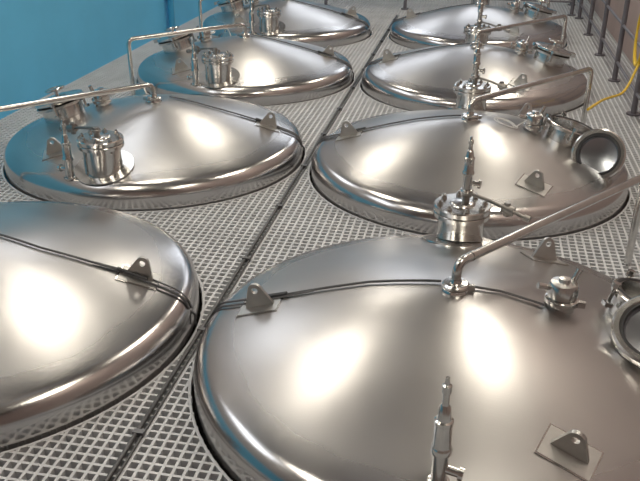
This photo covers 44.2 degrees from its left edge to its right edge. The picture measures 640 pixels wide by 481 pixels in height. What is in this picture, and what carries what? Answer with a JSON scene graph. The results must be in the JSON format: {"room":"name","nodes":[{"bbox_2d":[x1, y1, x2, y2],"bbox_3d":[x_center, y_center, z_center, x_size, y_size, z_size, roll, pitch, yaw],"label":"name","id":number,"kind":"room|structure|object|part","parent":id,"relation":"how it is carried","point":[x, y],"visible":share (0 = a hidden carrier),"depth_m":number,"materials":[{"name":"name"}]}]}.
{"room":"brewery tank room","nodes":[
{"label":"brewery tank room","id":0,"kind":"room"},
{"bbox_2d":[0,0,219,179],"bbox_3d":[-2.236,-2.373,5.227,0.120,5.500,14.640,5,26,10],"label":"wall","id":1,"kind":"structure","parent":0,"point":[45,44],"depth_m":6.34,"materials":[{"name":"blue paint"}]},
{"bbox_2d":[167,0,175,31],"bbox_3d":[-1.576,-3.592,7.776,0.085,5.500,0.100,5,26,10],"label":"pipe","id":2,"kind":"object","parent":1,"relation":"attached to","point":[170,3],"visible":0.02,"depth_m":8.32,"materials":[{"name":"metal"}]},
{"bbox_2d":[0,0,639,480],"bbox_3d":[0.101,-0.791,5.475,4.660,0.027,14.400,5,26,10],"label":"floor","id":3,"kind":"structure","parent":0,"point":[216,237],"depth_m":3.92,"materials":[{"name":"grey metal"}]},
{"bbox_2d":[104,15,398,480],"bbox_3d":[-0.148,-0.326,4.452,0.036,0.020,11.100,5,26,10],"label":"cable conduit","id":4,"kind":"object","parent":3,"relation":"on","point":[138,432],"visible":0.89,"depth_m":3.14,"materials":[{"name":"grey metal"}]},
{"bbox_2d":[324,0,575,15],"bbox_3d":[1.550,-3.343,9.474,3.100,1.128,0.098,5,26,10],"label":"guard railing","id":5,"kind":"object","parent":3,"relation":"on","point":[572,2],"visible":0.65,"depth_m":9.44,"materials":[{"name":"grey metal"}]},
{"bbox_2d":[567,0,639,116],"bbox_3d":[2.666,-2.272,7.258,0.100,1.128,6.098,5,26,10],"label":"guard railing","id":6,"kind":"object","parent":3,"relation":"on","point":[636,97],"visible":0.93,"depth_m":6.56,"materials":[{"name":"grey metal"}]},
{"bbox_2d":[586,15,639,110],"bbox_3d":[1.965,-1.177,5.069,0.145,0.550,1.142,15,29,28],"label":"coiled hose","id":7,"kind":"object","parent":6,"relation":"attached to","point":[636,63],"visible":1,"depth_m":5.33,"materials":[{"name":"yellow rubber"}]},
{"bbox_2d":[588,0,639,206],"bbox_3d":[2.454,-1.952,4.406,0.120,5.500,14.640,5,26,10],"label":"wall","id":8,"kind":"structure","parent":0,"point":[617,6],"depth_m":7.64,"materials":[{"name":"beige paint"}]},
{"bbox_3d":[0.095,0.362,6.028,4.660,0.100,14.400,5,26,10],"label":"floor","id":9,"kind":"structure","parent":0,"visible":0},
{"bbox_2d":[0,201,199,478],"bbox_3d":[-1.394,0.653,3.329,1.800,1.696,1.800,11,28,21],"label":"tank","id":10,"kind":"object","parent":9,"relation":"on","point":[96,302],"visible":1,"depth_m":2.83,"materials":[{"name":"grey metal"}]},
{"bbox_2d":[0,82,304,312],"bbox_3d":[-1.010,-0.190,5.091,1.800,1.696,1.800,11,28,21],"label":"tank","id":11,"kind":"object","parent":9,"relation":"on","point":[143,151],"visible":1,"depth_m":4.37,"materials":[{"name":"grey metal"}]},
{"bbox_3d":[-1.604,-0.878,4.831,0.295,0.144,0.295,-18,31,-33],"label":"manway lid","id":12,"kind":"part","parent":11,"relation":"part of","materials":[{"name":"metal"}]},
{"bbox_3d":[-1.271,-0.588,4.168,0.309,0.077,0.048,17,30,31],"label":"sampling arm","id":13,"kind":"part","parent":11,"relation":"part of","materials":[{"name":"metal"}]},
{"bbox_2d":[127,23,353,180],"bbox_3d":[-0.626,-1.034,6.852,1.800,1.696,1.800,11,28,21],"label":"tank","id":14,"kind":"object","parent":9,"relation":"on","point":[256,69],"visible":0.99,"depth_m":6.12,"materials":[{"name":"grey metal"}]},
{"bbox_3d":[-1.220,-1.722,6.592,0.295,0.144,0.295,-18,31,-33],"label":"manway lid","id":15,"kind":"part","parent":14,"relation":"part of","materials":[{"name":"metal"}]},
{"bbox_3d":[-0.887,-1.431,5.930,0.309,0.077,0.048,17,30,31],"label":"sampling arm","id":16,"kind":"part","parent":14,"relation":"part of","materials":[{"name":"metal"}]},
{"bbox_2d":[198,0,370,89],"bbox_3d":[-0.359,-1.887,8.633,1.800,1.696,1.800,1,26,1],"label":"tank","id":17,"kind":"object","parent":9,"relation":"on","point":[313,23],"visible":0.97,"depth_m":7.91,"materials":[{"name":"grey metal"}]},
{"bbox_3d":[-0.952,-2.576,8.374,0.295,0.144,0.295,-18,31,-33],"label":"manway lid","id":18,"kind":"part","parent":17,"relation":"part of","materials":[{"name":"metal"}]},
{"bbox_3d":[-0.619,-2.285,7.711,0.309,0.077,0.048,17,30,31],"label":"sampling arm","id":19,"kind":"part","parent":17,"relation":"part of","materials":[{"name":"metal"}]},
{"bbox_2d":[193,136,639,480],"bbox_3d":[0.468,0.741,3.022,1.800,1.823,1.912,5,26,10],"label":"tank","id":20,"kind":"object","parent":9,"relation":"on","point":[455,353],"visible":1,"depth_m":2.46,"materials":[{"name":"grey metal"}]},
{"bbox_3d":[0.725,-0.144,3.267,0.309,0.077,0.048,17,30,31],"label":"sampling arm","id":21,"kind":"part","parent":20,"relation":"part of","materials":[{"name":"metal"}]},
{"bbox_3d":[1.117,0.293,2.550,0.336,0.160,0.334,5,26,10],"label":"manway lid","id":22,"kind":"part","parent":20,"relation":"part of","materials":[{"name":"metal"}]},
{"bbox_2d":[311,38,628,240],"bbox_3d":[0.859,-0.117,4.814,1.800,1.823,1.912,5,26,10],"label":"tank","id":23,"kind":"object","parent":9,"relation":"on","point":[390,170],"visible":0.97,"depth_m":4.17,"materials":[{"name":"grey metal"}]},
{"bbox_3d":[1.116,-1.002,5.059,0.309,0.077,0.048,17,30,31],"label":"sampling arm","id":24,"kind":"part","parent":23,"relation":"part of","materials":[{"name":"metal"}]},
{"bbox_3d":[1.517,-0.470,4.215,0.273,0.262,0.276,23,34,39],"label":"manway lid","id":25,"kind":"part","parent":23,"relation":"part of","materials":[{"name":"metal"}]},
{"bbox_2d":[362,0,586,116],"bbox_3d":[1.249,-0.975,6.606,1.800,1.823,1.912,5,26,10],"label":"tank","id":26,"kind":"object","parent":9,"relation":"on","point":[421,78],"visible":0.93,"depth_m":5.98,"materials":[{"name":"grey metal"}]},
{"bbox_3d":[1.506,-1.860,6.851,0.309,0.077,0.048,17,30,31],"label":"sampling arm","id":27,"kind":"part","parent":26,"relation":"part of","materials":[{"name":"metal"}]},
{"bbox_3d":[1.839,-1.522,6.211,0.295,0.144,0.295,-18,31,-33],"label":"manway lid","id":28,"kind":"part","parent":26,"relation":"part of","materials":[{"name":"metal"}]},
{"bbox_2d":[390,0,566,53],"bbox_3d":[1.640,-1.833,8.398,1.800,1.823,1.912,5,26,10],"label":"tank","id":29,"kind":"object","parent":9,"relation":"on","point":[442,26],"visible":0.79,"depth_m":7.79,"materials":[{"name":"grey metal"}]},
{"bbox_3d":[2.230,-2.380,8.004,0.295,0.144,0.295,-18,31,-33],"label":"manway lid","id":30,"kind":"part","parent":29,"relation":"part of","materials":[{"name":"metal"}]}
]}

